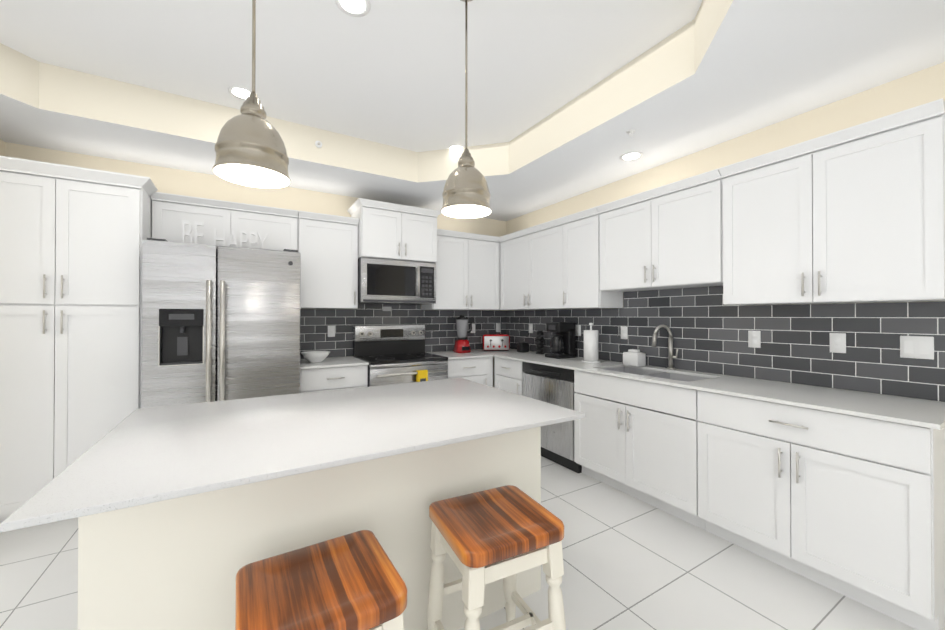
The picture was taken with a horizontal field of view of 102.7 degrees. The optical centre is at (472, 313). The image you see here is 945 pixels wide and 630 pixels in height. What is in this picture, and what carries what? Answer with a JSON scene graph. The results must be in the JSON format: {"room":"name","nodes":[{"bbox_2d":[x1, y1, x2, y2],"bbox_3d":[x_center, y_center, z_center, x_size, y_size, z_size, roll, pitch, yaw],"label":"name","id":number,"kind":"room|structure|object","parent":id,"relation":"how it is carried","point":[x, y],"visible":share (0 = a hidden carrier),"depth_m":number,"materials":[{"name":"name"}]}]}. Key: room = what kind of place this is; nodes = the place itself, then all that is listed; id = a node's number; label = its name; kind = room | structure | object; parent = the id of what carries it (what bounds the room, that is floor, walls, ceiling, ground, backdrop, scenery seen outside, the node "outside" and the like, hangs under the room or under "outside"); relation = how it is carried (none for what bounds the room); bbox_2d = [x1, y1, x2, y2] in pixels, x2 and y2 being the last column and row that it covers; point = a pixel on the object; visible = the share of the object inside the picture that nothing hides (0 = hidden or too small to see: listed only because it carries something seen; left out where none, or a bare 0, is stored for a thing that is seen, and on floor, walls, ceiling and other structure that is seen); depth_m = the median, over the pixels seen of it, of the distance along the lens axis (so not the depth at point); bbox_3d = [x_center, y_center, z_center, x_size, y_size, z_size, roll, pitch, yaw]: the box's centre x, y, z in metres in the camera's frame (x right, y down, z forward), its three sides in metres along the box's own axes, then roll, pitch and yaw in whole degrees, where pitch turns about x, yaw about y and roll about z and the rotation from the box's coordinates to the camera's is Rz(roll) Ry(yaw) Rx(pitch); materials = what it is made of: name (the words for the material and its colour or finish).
{"room":"kitchen","nodes":[
{"label":"kitchen","id":0,"kind":"room"},
{"bbox_2d":[0,139,4,155],"bbox_3d":[-3.158,0.050,2.220,0.100,2.618,1.200,0,0,-31],"label":"wall","id":1,"kind":"structure","parent":0,"point":[2,147],"depth_m":2.74,"materials":[{"name":"beige paint"}]},
{"bbox_2d":[5,142,505,386],"bbox_3d":[-2.317,-0.138,3.483,6.600,3.010,0.100,0,0,-31],"label":"wall","id":2,"kind":"structure","parent":0,"point":[183,182],"depth_m":3.45,"materials":[{"name":"beige paint"}]},
{"bbox_2d":[151,192,298,250],"bbox_3d":[-2.123,-0.751,3.328,1.042,0.375,0.366,0,0,-31],"label":"upper cabinet","id":3,"kind":"object","parent":2,"relation":"attached to","point":[171,212],"visible":0.9,"depth_m":3.17,"materials":[{"name":"white wood"}]},
{"bbox_2d":[298,211,358,308],"bbox_3d":[-1.440,-0.494,3.735,0.543,0.885,0.366,0,0,-31],"label":"upper cabinet","id":4,"kind":"object","parent":2,"relation":"attached to","point":[328,247],"visible":0.96,"depth_m":3.61,"materials":[{"name":"white wood"}]},
{"bbox_2d":[347,198,440,262],"bbox_3d":[-0.827,-0.826,4.035,0.888,0.546,0.486,0,0,-31],"label":"upper cabinet","id":5,"kind":"object","parent":2,"relation":"attached to","point":[386,230],"visible":0.96,"depth_m":3.83,"materials":[{"name":"white wood"}]},
{"bbox_2d":[358,257,435,304],"bbox_3d":[-0.832,-0.329,4.042,0.804,0.443,0.452,0,0,-31],"label":"microwave","id":6,"kind":"object","parent":5,"relation":"attached to","point":[386,281],"visible":1,"depth_m":3.86,"materials":[{"name":"grey metal"}]},
{"bbox_2d":[300,304,505,358],"bbox_3d":[-0.668,0.155,4.404,2.598,0.604,0.010,0,0,-31],"label":"backsplash","id":7,"kind":"structure","parent":2,"relation":"attached to","point":[440,331],"depth_m":4.25,"materials":[{"name":"grey tile"}]},
{"bbox_2d":[328,326,334,336],"bbox_3d":[-1.462,0.183,3.915,0.072,0.116,0.009,0,0,-31],"label":"electrical outlet","id":8,"kind":"object","parent":7,"relation":"attached to","point":[331,331],"depth_m":3.91,"materials":[{"name":"white plastic"}]},
{"bbox_2d":[383,307,390,310],"bbox_3d":[-0.955,-0.053,4.224,0.100,0.050,0.004,0,0,-31],"label":"outlet","id":9,"kind":"object","parent":7,"relation":"attached to","point":[386,308],"visible":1,"depth_m":4.22,"materials":[{"name":"grey plastic"}]},
{"bbox_2d":[496,323,500,331],"bbox_3d":[0.342,0.188,4.997,0.072,0.116,0.009,0,0,-31],"label":"electrical outlet","id":10,"kind":"object","parent":7,"relation":"attached to","point":[498,325],"depth_m":5.00,"materials":[{"name":"white plastic"}]},
{"bbox_2d":[421,229,499,309],"bbox_3d":[-0.113,-0.488,4.531,0.920,0.885,0.366,0,0,-31],"label":"upper cabinet","id":11,"kind":"object","parent":2,"relation":"attached to","point":[467,271],"visible":0.96,"depth_m":4.39,"materials":[{"name":"white wood"}]},
{"bbox_2d":[0,456,944,629],"bbox_3d":[-0.543,1.398,0.514,6.600,0.100,7.000,0,0,-31],"label":"floor","id":12,"kind":"structure","parent":0,"point":[630,562],"depth_m":1.92,"materials":[{"name":"tile"}]},
{"bbox_2d":[0,156,157,523],"bbox_3d":[-2.844,0.200,2.715,0.909,2.325,0.666,0,0,-31],"label":"pantry","id":13,"kind":"object","parent":12,"relation":"on","point":[72,238],"visible":0.88,"depth_m":2.48,"materials":[{"name":"white wood"}]},
{"bbox_2d":[141,238,300,407],"bbox_3d":[-1.988,0.426,3.097,0.980,1.878,0.855,0,0,-31],"label":"fridge","id":14,"kind":"object","parent":12,"relation":"on","point":[220,323],"visible":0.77,"depth_m":2.75,"materials":[{"name":"grey metal"}]},
{"bbox_2d":[182,220,203,243],"bbox_3d":[-2.181,-0.618,2.951,0.132,0.205,0.024,0,0,-31],"label":"sign","id":15,"kind":"object","parent":14,"relation":"on","point":[184,233],"visible":0.81,"depth_m":2.93,"materials":[{"name":"white"}]},
{"bbox_2d":[214,228,267,248],"bbox_3d":[-1.903,-0.598,3.117,0.375,0.168,0.024,0,0,-31],"label":"sign","id":16,"kind":"object","parent":14,"relation":"on","point":[241,240],"visible":0.9,"depth_m":3.11,"materials":[{"name":"white"}]},
{"bbox_2d":[78,426,540,629],"bbox_3d":[-0.579,0.910,1.799,1.635,0.893,0.835,0,0,-31],"label":"kitchen island","id":17,"kind":"object","parent":12,"relation":"on","point":[184,513],"depth_m":1.26,"materials":[{"name":"white"}]},
{"bbox_2d":[0,378,584,531],"bbox_3d":[-0.531,0.452,1.711,1.724,0.020,1.130,0,0,-31],"label":"island countertop","id":18,"kind":"structure","parent":17,"relation":"on","point":[153,455],"depth_m":1.34,"materials":[{"name":"white stone"}]},
{"bbox_2d":[235,530,406,629],"bbox_3d":[-0.414,1.034,1.020,0.391,0.636,0.373,0,0,-32],"label":"stool","id":19,"kind":"object","parent":12,"relation":"on","point":[353,581],"visible":1,"depth_m":0.99,"materials":[{"name":"brown wood"}]},
{"bbox_2d":[300,365,367,392],"bbox_3d":[-1.376,0.922,3.619,0.578,0.892,0.616,0,0,-31],"label":"base cabinet","id":20,"kind":"object","parent":12,"relation":"on","point":[332,378],"depth_m":3.35,"materials":[{"name":"white wood"}]},
{"bbox_2d":[300,356,368,368],"bbox_3d":[-1.372,0.464,3.611,0.587,0.020,0.642,0,0,-31],"label":"countertop","id":21,"kind":"structure","parent":20,"relation":"on","point":[334,362],"depth_m":3.46,"materials":[{"name":"stone"}]},
{"bbox_2d":[301,351,329,362],"bbox_3d":[-1.465,0.407,3.536,0.256,0.092,0.256,0,0,-31],"label":"bowl","id":22,"kind":"object","parent":21,"relation":"on","point":[315,356],"visible":1,"depth_m":3.47,"materials":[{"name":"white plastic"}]},
{"bbox_2d":[353,325,447,386],"bbox_3d":[-0.743,0.748,3.921,0.801,1.245,0.709,0,0,-31],"label":"range","id":23,"kind":"object","parent":12,"relation":"on","point":[393,354],"visible":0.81,"depth_m":3.98,"materials":[{"name":"grey metal"}]},
{"bbox_2d":[416,370,427,381],"bbox_3d":[-0.491,0.660,3.675,0.105,0.217,0.042,0,0,-31],"label":"hanging towel","id":24,"kind":"object","parent":23,"relation":"hanging from","point":[421,375],"visible":0.56,"depth_m":3.66,"materials":[{"name":"yellow fabric"}]},
{"bbox_2d":[447,357,492,386],"bbox_3d":[-0.175,0.926,4.339,0.590,0.892,0.616,0,0,-31],"label":"base cabinet","id":25,"kind":"object","parent":12,"relation":"on","point":[479,370],"depth_m":4.09,"materials":[{"name":"white wood"}]},
{"bbox_2d":[426,350,493,359],"bbox_3d":[-0.180,0.469,4.325,0.570,0.020,0.642,0,0,-31],"label":"countertop","id":26,"kind":"structure","parent":25,"relation":"on","point":[474,353],"depth_m":4.23,"materials":[{"name":"stone"}]},
{"bbox_2d":[453,315,471,352],"bbox_3d":[-0.097,0.239,4.480,0.220,0.440,0.174,0,0,-31],"label":"blender","id":27,"kind":"object","parent":26,"relation":"on","point":[461,345],"visible":1,"depth_m":4.42,"materials":[{"name":"red plastic"}]},
{"bbox_2d":[427,485,565,629],"bbox_3d":[0.076,1.036,1.360,0.391,0.636,0.373,0,0,-26],"label":"stool","id":28,"kind":"object","parent":12,"relation":"on","point":[507,533],"visible":1,"depth_m":1.28,"materials":[{"name":"brown wood"}]},
{"bbox_2d":[494,357,522,394],"bbox_3d":[0.628,0.925,4.181,0.616,0.892,0.520,0,0,-31],"label":"base cabinet","id":29,"kind":"object","parent":12,"relation":"on","point":[507,372],"depth_m":4.00,"materials":[{"name":"white wood"}]},
{"bbox_2d":[478,349,944,429],"bbox_3d":[1.151,0.462,3.287,0.642,0.020,3.792,0,0,-31],"label":"countertop","id":30,"kind":"structure","parent":29,"relation":"on","point":[915,412],"depth_m":2.11,"materials":[{"name":"stone"}]},
{"bbox_2d":[482,334,509,350],"bbox_3d":[0.290,0.357,4.680,0.330,0.206,0.228,0,0,-1],"label":"toaster","id":31,"kind":"object","parent":30,"relation":"on","point":[495,342],"visible":1,"depth_m":4.58,"materials":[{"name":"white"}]},
{"bbox_2d":[517,341,528,352],"bbox_3d":[0.598,0.396,4.500,0.110,0.125,0.100,0,0,-31],"label":"canister","id":32,"kind":"object","parent":30,"relation":"on","point":[522,346],"visible":1,"depth_m":4.46,"materials":[{"name":"black plastic"}]},
{"bbox_2d":[536,331,543,353],"bbox_3d":[0.768,0.327,4.304,0.100,0.262,0.100,0,0,-31],"label":"tower","id":33,"kind":"object","parent":30,"relation":"on","point":[540,338],"visible":1,"depth_m":4.27,"materials":[{"name":"black plastic"}]},
{"bbox_2d":[545,322,575,358],"bbox_3d":[0.921,0.273,3.923,0.250,0.365,0.233,0,0,-31],"label":"coffee maker","id":34,"kind":"object","parent":30,"relation":"on","point":[563,343],"visible":1,"depth_m":3.88,"materials":[{"name":"black plastic"}]},
{"bbox_2d":[582,323,600,362],"bbox_3d":[1.106,0.270,3.528,0.170,0.365,0.170,0,0,-31],"label":"paper towel","id":35,"kind":"object","parent":30,"relation":"on","point":[590,345],"visible":1,"depth_m":3.47,"materials":[{"name":"white paper"}]},
{"bbox_2d":[623,349,645,366],"bbox_3d":[1.399,0.381,3.271,0.120,0.140,0.150,0,0,-31],"label":"tissue box","id":36,"kind":"object","parent":30,"relation":"on","point":[634,357],"visible":1,"depth_m":3.23,"materials":[{"name":"white plastic"}]},
{"bbox_2d":[604,367,708,381],"bbox_3d":[1.381,0.569,2.921,0.440,0.198,0.820,0,0,-31],"label":"sink","id":37,"kind":"object","parent":30,"relation":"in","point":[666,375],"visible":0.06,"depth_m":3.00,"materials":[{"name":"silver metal"}]},
{"bbox_2d":[652,325,677,369],"bbox_3d":[1.552,0.269,3.033,0.174,0.361,0.144,0,0,-31],"label":"faucet","id":38,"kind":"object","parent":30,"relation":"on","point":[670,348],"visible":1,"depth_m":3.04,"materials":[{"name":"silver metal"}]},
{"bbox_2d":[522,362,581,472],"bbox_3d":[0.922,0.922,3.643,0.652,0.892,0.687,0,0,-31],"label":"dishwasher","id":39,"kind":"object","parent":12,"relation":"on","point":[553,385],"visible":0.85,"depth_m":3.39,"materials":[{"name":"grey metal"}]},
{"bbox_2d":[574,389,681,519],"bbox_3d":[1.400,1.033,2.892,0.616,0.660,1.077,0,0,-31],"label":"base cabinet","id":40,"kind":"object","parent":12,"relation":"on","point":[629,441],"depth_m":2.71,"materials":[{"name":"white wood"}]},
{"bbox_2d":[682,388,944,629],"bbox_3d":[1.869,0.912,2.111,0.616,0.892,0.993,0,0,-31],"label":"base cabinet","id":41,"kind":"object","parent":12,"relation":"on","point":[851,507],"depth_m":1.81,"materials":[{"name":"white wood"}]},
{"bbox_2d":[0,0,944,220],"bbox_3d":[-0.543,-1.417,0.533,6.400,0.290,6.800,0,0,-31],"label":"ceiling","id":42,"kind":"structure","parent":0,"point":[563,96],"depth_m":2.34,"materials":[{"name":"white paint"}]},
{"bbox_2d":[228,86,251,99],"bbox_3d":[-1.616,-1.546,2.654,0.172,0.004,0.172,0,0,-31],"label":"recessed light","id":43,"kind":"object","parent":42,"relation":"in","point":[240,92],"visible":0.75,"depth_m":2.63,"materials":[{"name":"white plastic"}]},
{"bbox_2d":[212,0,290,188],"bbox_3d":[-0.783,-1.022,1.354,0.242,1.070,0.242,0,0,-31],"label":"pendant light","id":44,"kind":"object","parent":42,"relation":"hanging from","point":[250,150],"visible":1,"depth_m":1.30,"materials":[{"name":"silver metal"}]},
{"bbox_2d":[335,0,370,16],"bbox_3d":[-0.598,-1.551,1.889,0.172,0.004,0.172,0,0,-31],"label":"recessed light","id":45,"kind":"object","parent":42,"relation":"in","point":[357,8],"visible":1,"depth_m":1.91,"materials":[{"name":"white plastic"}]},
{"bbox_2d":[447,144,463,148],"bbox_3d":[-0.150,-1.540,3.533,0.172,0.004,0.172,0,0,-31],"label":"recessed light","id":46,"kind":"object","parent":42,"relation":"in","point":[454,146],"visible":0.46,"depth_m":3.48,"materials":[{"name":"white plastic"}]},
{"bbox_2d":[441,0,491,218],"bbox_3d":[-0.029,-1.019,1.806,0.242,1.070,0.242,0,0,-31],"label":"pendant light","id":47,"kind":"object","parent":42,"relation":"hanging from","point":[465,194],"visible":1,"depth_m":1.74,"materials":[{"name":"silver metal"}]},
{"bbox_2d":[315,129,634,147],"bbox_3d":[-0.092,-1.334,2.881,2.487,0.214,0.058,0,0,13],"label":"sprinkler","id":48,"kind":"object","parent":42,"relation":"attached to","point":[630,132],"visible":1,"depth_m":2.64,"materials":[{"name":"white plastic"}]},
{"bbox_2d":[620,152,642,160],"bbox_3d":[1.267,-1.254,3.016,0.172,0.004,0.172,0,0,-31],"label":"recessed light","id":49,"kind":"object","parent":42,"relation":"in","point":[630,156],"visible":1,"depth_m":3.01,"materials":[{"name":"white plastic"}]},
{"bbox_2d":[506,62,944,401],"bbox_3d":[2.270,-0.146,2.153,0.100,3.010,6.900,0,0,-31],"label":"wall","id":50,"kind":"structure","parent":0,"point":[922,87],"depth_m":2.51,"materials":[{"name":"beige paint"}]},
{"bbox_2d":[499,220,554,309],"bbox_3d":[0.759,-0.486,4.253,0.326,0.877,1.167,0,0,-31],"label":"upper cabinet","id":51,"kind":"object","parent":50,"relation":"attached to","point":[553,264],"depth_m":4.17,"materials":[{"name":"white wood"}]},
{"bbox_2d":[555,207,622,308],"bbox_3d":[1.128,-0.490,3.638,0.326,0.877,0.497,0,0,-31],"label":"upper cabinet","id":52,"kind":"object","parent":50,"relation":"attached to","point":[577,236],"depth_m":3.53,"materials":[{"name":"white wood"}]},
{"bbox_2d":[596,169,722,291],"bbox_3d":[1.498,-0.573,2.982,0.366,0.737,1.000,0,0,-31],"label":"upper cabinet","id":53,"kind":"object","parent":50,"relation":"attached to","point":[669,236],"visible":0.96,"depth_m":2.82,"materials":[{"name":"white wood"}]},
{"bbox_2d":[506,286,944,401],"bbox_3d":[1.424,0.125,3.450,0.010,0.652,3.778,0,0,-31],"label":"backsplash","id":54,"kind":"structure","parent":50,"relation":"attached to","point":[709,329],"depth_m":2.51,"materials":[{"name":"grey tile"}]},
{"bbox_2d":[529,324,532,332],"bbox_3d":[0.710,0.180,4.621,0.009,0.116,0.072,0,0,-31],"label":"electrical outlet","id":55,"kind":"object","parent":54,"relation":"attached to","point":[530,325],"depth_m":4.61,"materials":[{"name":"white plastic"}]},
{"bbox_2d":[576,325,580,335],"bbox_3d":[1.106,0.176,3.960,0.009,0.116,0.072,0,0,-31],"label":"electrical outlet","id":56,"kind":"object","parent":54,"relation":"attached to","point":[578,327],"depth_m":3.95,"materials":[{"name":"white plastic"}]},
{"bbox_2d":[621,326,627,338],"bbox_3d":[1.394,0.178,3.480,0.009,0.116,0.072,0,0,-31],"label":"electrical outlet","id":57,"kind":"object","parent":54,"relation":"attached to","point":[624,330],"depth_m":3.47,"materials":[{"name":"white plastic"}]},
{"bbox_2d":[748,331,760,347],"bbox_3d":[1.929,0.175,2.588,0.009,0.116,0.072,0,0,-31],"label":"electrical outlet","id":58,"kind":"object","parent":54,"relation":"attached to","point":[754,337],"depth_m":2.58,"materials":[{"name":"white plastic"}]},
{"bbox_2d":[829,333,845,352],"bbox_3d":[2.148,0.172,2.223,0.009,0.116,0.072,0,0,-31],"label":"electrical outlet","id":59,"kind":"object","parent":54,"relation":"attached to","point":[837,341],"depth_m":2.22,"materials":[{"name":"white plastic"}]},
{"bbox_2d":[900,336,933,359],"bbox_3d":[2.305,0.175,1.962,0.008,0.116,0.116,0,0,-31],"label":"light switch","id":60,"kind":"object","parent":54,"relation":"attached to","point":[919,347],"depth_m":1.96,"materials":[{"name":"white plastic"}]},
{"bbox_2d":[718,98,944,304],"bbox_3d":[1.994,-0.504,2.154,0.366,0.885,0.922,0,0,-31],"label":"upper cabinet","id":61,"kind":"object","parent":50,"relation":"attached to","point":[854,214],"visible":0.98,"depth_m":1.97,"materials":[{"name":"white wood"}]}
]}

